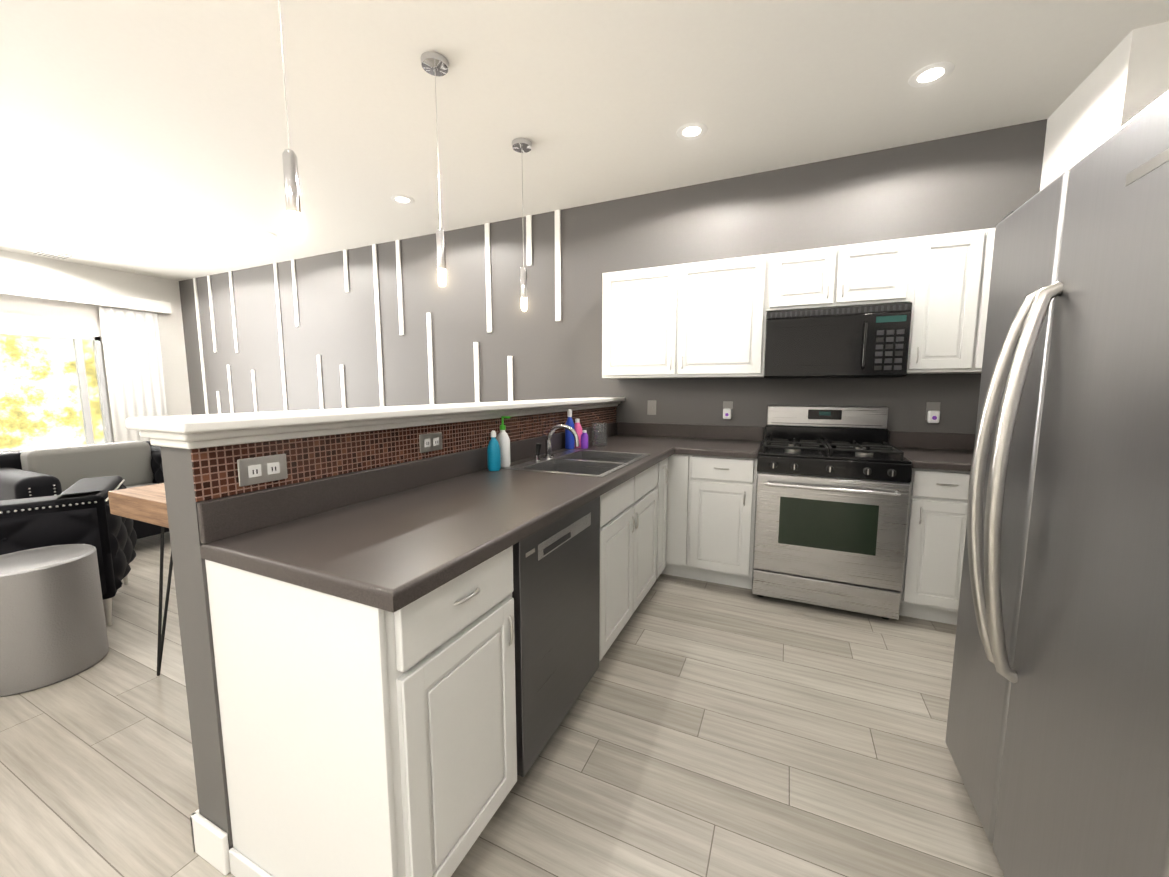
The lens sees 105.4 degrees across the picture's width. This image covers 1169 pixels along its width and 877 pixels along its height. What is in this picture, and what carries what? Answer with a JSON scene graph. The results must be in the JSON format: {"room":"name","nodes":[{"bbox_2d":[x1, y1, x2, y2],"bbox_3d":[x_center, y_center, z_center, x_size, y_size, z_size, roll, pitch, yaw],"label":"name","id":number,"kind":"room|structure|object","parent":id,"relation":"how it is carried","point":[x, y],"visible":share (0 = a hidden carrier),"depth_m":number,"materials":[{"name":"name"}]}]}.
{"room":"kitchen","nodes":[
{"label":"kitchen","id":0,"kind":"room"},
{"bbox_2d":[0,250,191,441],"bbox_3d":[-7.069,-0.479,3.396,0.100,2.780,6.600,3,7,24],"label":"wall","id":1,"kind":"structure","parent":0,"point":[30,314],"depth_m":5.42,"materials":[{"name":"white paint"}]},
{"bbox_2d":[0,329,112,452],"bbox_3d":[-6.553,-0.434,4.430,0.110,1.400,2.670,3,7,24],"label":"window","id":2,"kind":"structure","parent":1,"relation":"in","point":[83,386],"depth_m":5.45,"materials":[{"name":"plastic"}]},
{"bbox_2d":[0,279,171,314],"bbox_3d":[-6.408,-1.591,4.450,0.130,0.155,3.580,3,7,24],"label":"valance box","id":3,"kind":"object","parent":1,"relation":"attached to","point":[39,291],"visible":1,"depth_m":5.26,"materials":[{"name":"white paint"}]},
{"bbox_2d":[98,306,167,441],"bbox_3d":[-5.834,-0.525,5.831,0.023,2.270,0.562,3,7,24],"label":"vertical blinds","id":4,"kind":"object","parent":3,"relation":"hanging from","point":[133,360],"visible":0.65,"depth_m":5.75,"materials":[{"name":"white fabric"}]},
{"bbox_2d":[160,423,607,849],"bbox_3d":[-0.408,0.444,2.480,0.140,1.148,2.910,3,7,24],"label":"wall","id":5,"kind":"structure","parent":0,"point":[191,585],"depth_m":1.15,"materials":[{"name":"grey paint"}]},
{"bbox_2d":[190,809,227,856],"bbox_3d":[-0.491,0.956,2.550,0.020,0.115,2.897,3,7,24],"label":"baseboard","id":6,"kind":"structure","parent":5,"relation":"attached to","point":[210,843],"depth_m":1.22,"materials":[{"name":"white paint"}]},
{"bbox_2d":[125,397,624,448],"bbox_3d":[-0.399,-0.159,2.381,0.267,0.072,2.957,3,7,24],"label":"bar ledge","id":7,"kind":"structure","parent":5,"relation":"on","point":[197,431],"depth_m":1.32,"materials":[{"name":"white paint"}]},
{"bbox_2d":[190,406,615,501],"bbox_3d":[-0.341,-0.057,2.392,0.006,0.130,2.909,3,7,24],"label":"mosaic tiles","id":8,"kind":"structure","parent":5,"relation":"attached to","point":[215,472],"depth_m":1.47,"materials":[{"name":"brown tile"}]},
{"bbox_2d":[237,454,287,486],"bbox_3d":[-0.875,0.085,1.215,0.008,0.072,0.124,3,7,24],"label":"outlet","id":9,"kind":"object","parent":8,"relation":"attached to","point":[258,470],"visible":1,"depth_m":1.21,"materials":[{"name":"silver metal"}]},
{"bbox_2d":[419,432,442,452],"bbox_3d":[-0.613,0.015,1.784,0.008,0.072,0.124,3,7,24],"label":"outlet","id":10,"kind":"object","parent":8,"relation":"attached to","point":[430,442],"visible":1,"depth_m":1.78,"materials":[{"name":"silver metal"}]},
{"bbox_2d":[0,532,1004,876],"bbox_3d":[-2.794,1.169,1.616,9.500,0.100,6.800,3,7,24],"label":"floor","id":11,"kind":"structure","parent":0,"point":[710,730],"depth_m":1.56,"materials":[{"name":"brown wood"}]},
{"bbox_2d":[0,544,108,696],"bbox_3d":[-2.497,0.805,2.036,0.400,0.530,0.400,3,7,24],"label":"table","id":12,"kind":"object","parent":11,"relation":"on","point":[53,630],"visible":1,"depth_m":1.95,"materials":[{"name":"silver metal"}]},
{"bbox_2d":[0,476,136,625],"bbox_3d":[-3.192,0.672,2.322,1.160,0.730,0.805,-5,8,-40],"label":"armchair","id":13,"kind":"object","parent":11,"relation":"on","point":[77,512],"visible":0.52,"depth_m":2.32,"materials":[{"name":"black leather"}]},
{"bbox_2d":[0,441,168,538],"bbox_3d":[-3.889,0.468,3.722,1.005,0.825,1.280,3,7,24],"label":"sofa","id":14,"kind":"object","parent":11,"relation":"on","point":[39,472],"visible":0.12,"depth_m":3.55,"materials":[{"name":"grey fabric"}]},
{"bbox_2d":[108,483,172,675],"bbox_3d":[-1.265,0.601,2.377,1.000,0.860,1.440,3,7,24],"label":"wood table","id":15,"kind":"object","parent":11,"relation":"on","point":[147,504],"visible":0.21,"depth_m":1.85,"materials":[{"name":"brown wood"}]},
{"bbox_2d":[205,545,516,876],"bbox_3d":[-0.568,0.722,1.236,0.618,0.872,0.459,3,7,24],"label":"base cabinet","id":16,"kind":"object","parent":11,"relation":"on","point":[361,740],"depth_m":1.02,"materials":[{"name":"white wood"}]},
{"bbox_2d":[512,496,599,776],"bbox_3d":[-0.329,0.670,1.710,0.600,0.870,0.599,3,7,24],"label":"dishwasher","id":17,"kind":"object","parent":11,"relation":"on","point":[556,581],"visible":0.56,"depth_m":1.49,"materials":[{"name":"metal"}]},
{"bbox_2d":[599,454,756,660],"bbox_3d":[0.401,0.557,2.713,1.146,0.872,1.836,3,7,24],"label":"base cabinet","id":18,"kind":"object","parent":11,"relation":"on","point":[684,515],"depth_m":2.77,"materials":[{"name":"white wood"}]},
{"bbox_2d":[197,424,688,612],"bbox_3d":[-0.044,0.094,2.273,0.660,0.142,2.909,3,7,24],"label":"countertop","id":19,"kind":"structure","parent":18,"relation":"on","point":[393,538],"depth_m":1.25,"materials":[{"name":"stone"}]},
{"bbox_2d":[487,428,505,470],"bbox_3d":[-0.420,0.055,2.060,0.059,0.185,0.059,2,7,15],"label":"bottle","id":20,"kind":"object","parent":19,"relation":"on","point":[498,453],"depth_m":2.05,"materials":[{"name":"teal plastic"}]},
{"bbox_2d":[500,416,510,466],"bbox_3d":[-0.394,0.014,2.154,0.068,0.245,0.068,-2,7,-20],"label":"bottle","id":21,"kind":"object","parent":19,"relation":"on","point":[507,440],"depth_m":2.14,"materials":[{"name":"white plastic"}]},
{"bbox_2d":[565,410,576,448],"bbox_3d":[-0.092,-0.058,2.804,0.059,0.245,0.059,2,7,15],"label":"bottle","id":22,"kind":"object","parent":19,"relation":"on","point":[569,438],"depth_m":2.79,"materials":[{"name":"blue plastic"}]},
{"bbox_2d":[505,424,649,476],"bbox_3d":[0.001,0.108,2.337,0.498,0.360,0.734,3,7,24],"label":"sink","id":23,"kind":"object","parent":19,"relation":"in","point":[594,463],"visible":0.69,"depth_m":2.36,"materials":[{"name":"silver metal"}]},
{"bbox_2d":[577,418,592,448],"bbox_3d":[-0.027,-0.033,2.850,0.065,0.185,0.128,-5,8,-38],"label":"bottle","id":24,"kind":"object","parent":19,"relation":"on","point":[583,437],"depth_m":2.84,"materials":[{"name":"pink plastic"}]},
{"bbox_2d":[593,422,606,445],"bbox_3d":[0.099,-0.028,2.963,0.103,0.150,0.103,2,7,18],"label":"drinking glass","id":25,"kind":"object","parent":19,"relation":"on","point":[599,428],"depth_m":2.92,"materials":[{"name":"clear glass"}]},
{"bbox_2d":[607,422,680,429],"bbox_3d":[0.439,-0.019,3.288,0.450,0.142,0.649,3,7,24],"label":"countertop","id":26,"kind":"structure","parent":18,"relation":"on","point":[652,426],"depth_m":3.57,"materials":[{"name":"stone"}]},
{"bbox_2d":[677,424,763,458],"bbox_3d":[0.949,0.006,3.057,0.489,0.142,0.649,3,7,24],"label":"countertop","id":27,"kind":"structure","parent":18,"relation":"on","point":[707,440],"depth_m":3.23,"materials":[{"name":"stone"}]},
{"bbox_2d":[752,405,912,619],"bbox_3d":[1.492,0.398,2.784,0.758,1.172,0.729,3,7,24],"label":"range","id":28,"kind":"object","parent":11,"relation":"on","point":[832,497],"visible":1,"depth_m":2.54,"materials":[{"name":"silver metal"}]},
{"bbox_2d":[899,468,969,624],"bbox_3d":[2.048,0.566,2.631,0.387,0.872,0.618,3,7,24],"label":"base cabinet","id":29,"kind":"object","parent":11,"relation":"on","point":[938,499],"depth_m":2.38,"materials":[{"name":"white wood"}]},
{"bbox_2d":[888,431,974,471],"bbox_3d":[2.150,0.067,2.512,0.627,0.142,0.649,3,7,24],"label":"countertop","id":30,"kind":"structure","parent":29,"relation":"on","point":[926,450],"depth_m":2.75,"materials":[{"name":"stone"}]},
{"bbox_2d":[945,90,1168,876],"bbox_3d":[1.424,0.302,0.853,1.037,1.792,0.900,3,7,24],"label":"fridge","id":31,"kind":"object","parent":11,"relation":"on","point":[1057,737],"visible":1,"depth_m":0.90,"materials":[{"name":"silver metal"}]},
{"bbox_2d":[0,0,1168,280],"bbox_3d":[-2.794,-1.694,1.296,9.500,0.100,6.800,3,7,24],"label":"ceiling","id":32,"kind":"structure","parent":0,"point":[136,136],"depth_m":2.32,"materials":[{"name":"paint"}]},
{"bbox_2d":[0,242,26,247],"bbox_3d":[-5.937,-2.014,4.629,0.176,0.004,0.176,3,7,24],"label":"recessed light","id":33,"kind":"object","parent":32,"relation":"in","point":[12,244],"visible":0.96,"depth_m":4.62,"materials":[{"name":"white paint"}]},
{"bbox_2d":[30,249,74,259],"bbox_3d":[-5.927,-2.048,4.963,0.300,0.009,0.260,3,7,24],"label":"ceiling vent","id":34,"kind":"object","parent":32,"relation":"in","point":[52,254],"visible":1,"depth_m":4.95,"materials":[{"name":"white paint"}]},
{"bbox_2d":[279,0,301,237],"bbox_3d":[-0.947,-1.153,1.404,0.124,0.998,0.124,3,7,24],"label":"pendant light","id":35,"kind":"object","parent":32,"relation":"hanging from","point":[291,182],"visible":1,"depth_m":1.43,"materials":[{"name":"glass"}]},
{"bbox_2d":[391,195,413,204],"bbox_3d":[-1.441,-1.891,3.528,0.176,0.004,0.176,3,7,24],"label":"recessed light","id":36,"kind":"object","parent":32,"relation":"in","point":[400,198],"visible":1,"depth_m":3.52,"materials":[{"name":"white paint"}]},
{"bbox_2d":[420,51,448,285],"bbox_3d":[-0.685,-1.230,2.094,0.124,0.998,0.124,3,7,24],"label":"pendant light","id":37,"kind":"object","parent":32,"relation":"hanging from","point":[435,64],"visible":0.98,"depth_m":2.08,"materials":[{"name":"glass"}]},
{"bbox_2d":[512,138,531,310],"bbox_3d":[-0.383,-1.306,2.776,0.124,0.998,0.124,3,7,24],"label":"pendant light","id":38,"kind":"object","parent":32,"relation":"hanging from","point":[521,145],"visible":1,"depth_m":2.78,"materials":[{"name":"glass"}]},
{"bbox_2d":[676,122,706,139],"bbox_3d":[0.624,-1.786,2.591,0.176,0.004,0.176,3,7,24],"label":"recessed light","id":39,"kind":"object","parent":32,"relation":"in","point":[696,130],"visible":1,"depth_m":2.59,"materials":[{"name":"white paint"}]},
{"bbox_2d":[908,61,954,87],"bbox_3d":[1.652,-1.734,2.125,0.176,0.004,0.176,3,7,24],"label":"recessed light","id":40,"kind":"object","parent":32,"relation":"in","point":[931,72],"visible":1,"depth_m":2.12,"materials":[{"name":"white paint"}]},
{"bbox_2d":[179,119,1046,440],"bbox_3d":[-1.402,-0.601,4.484,9.500,2.780,0.100,3,7,24],"label":"wall","id":41,"kind":"structure","parent":0,"point":[977,181],"depth_m":3.75,"materials":[{"name":"grey paint"}]},
{"bbox_2d":[193,209,560,413],"bbox_3d":[-2.750,-0.716,5.026,5.602,2.669,0.016,3,7,24],"label":"wall strip","id":42,"kind":"object","parent":41,"relation":"attached to","point":[488,296],"depth_m":4.68,"materials":[{"name":"white paint"}]},
{"bbox_2d":[647,400,655,414],"bbox_3d":[0.539,-0.247,3.570,0.072,0.116,0.011,3,7,24],"label":"outlet","id":43,"kind":"object","parent":41,"relation":"attached to","point":[651,407],"visible":1,"depth_m":3.57,"materials":[{"name":"white plastic"}]},
{"bbox_2d":[602,254,769,378],"bbox_3d":[0.714,-0.833,3.247,1.147,0.773,0.328,3,7,24],"label":"upper cabinet","id":44,"kind":"object","parent":41,"relation":"attached to","point":[705,319],"depth_m":3.07,"materials":[{"name":"white wood"}]},
{"bbox_2d":[723,401,732,418],"bbox_3d":[1.063,-0.210,3.310,0.072,0.133,0.053,3,7,24],"label":"electrical outlet","id":45,"kind":"object","parent":41,"relation":"attached to","point":[727,409],"visible":1,"depth_m":3.31,"materials":[{"name":"white plastic"}]},
{"bbox_2d":[770,237,917,311],"bbox_3d":[1.583,-0.997,2.829,0.764,0.355,0.328,3,7,24],"label":"upper cabinet","id":46,"kind":"object","parent":41,"relation":"attached to","point":[886,271],"depth_m":2.66,"materials":[{"name":"white wood"}]},
{"bbox_2d":[764,302,911,378],"bbox_3d":[1.560,-0.593,2.822,0.758,0.410,0.442,3,7,24],"label":"microwave","id":47,"kind":"object","parent":46,"relation":"attached to","point":[868,341],"visible":1,"depth_m":2.65,"materials":[{"name":"plastic"}]},
{"bbox_2d":[925,402,940,422],"bbox_3d":[2.193,-0.162,2.796,0.072,0.133,0.053,3,7,24],"label":"electrical outlet","id":48,"kind":"object","parent":41,"relation":"attached to","point":[932,415],"visible":0.98,"depth_m":2.80,"materials":[{"name":"white plastic"}]},
{"bbox_2d":[907,228,995,373],"bbox_3d":[2.102,-0.769,2.616,0.377,0.761,0.328,3,7,24],"label":"upper cabinet","id":49,"kind":"object","parent":41,"relation":"attached to","point":[949,310],"depth_m":2.47,"materials":[{"name":"white wood"}]},
{"bbox_2d":[1040,21,1168,190],"bbox_3d":[1.364,-0.051,-0.430,0.360,2.780,6.600,3,7,24],"label":"wall","id":50,"kind":"structure","parent":0,"point":[1126,80],"depth_m":1.98,"materials":[{"name":"white paint"}]},
{"label":"outside","id":51,"kind":"structure","parent":0,"visible":0},
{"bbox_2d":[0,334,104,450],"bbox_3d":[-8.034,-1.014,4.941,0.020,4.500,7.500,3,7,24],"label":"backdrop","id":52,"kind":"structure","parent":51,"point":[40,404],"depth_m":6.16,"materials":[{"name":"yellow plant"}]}
]}

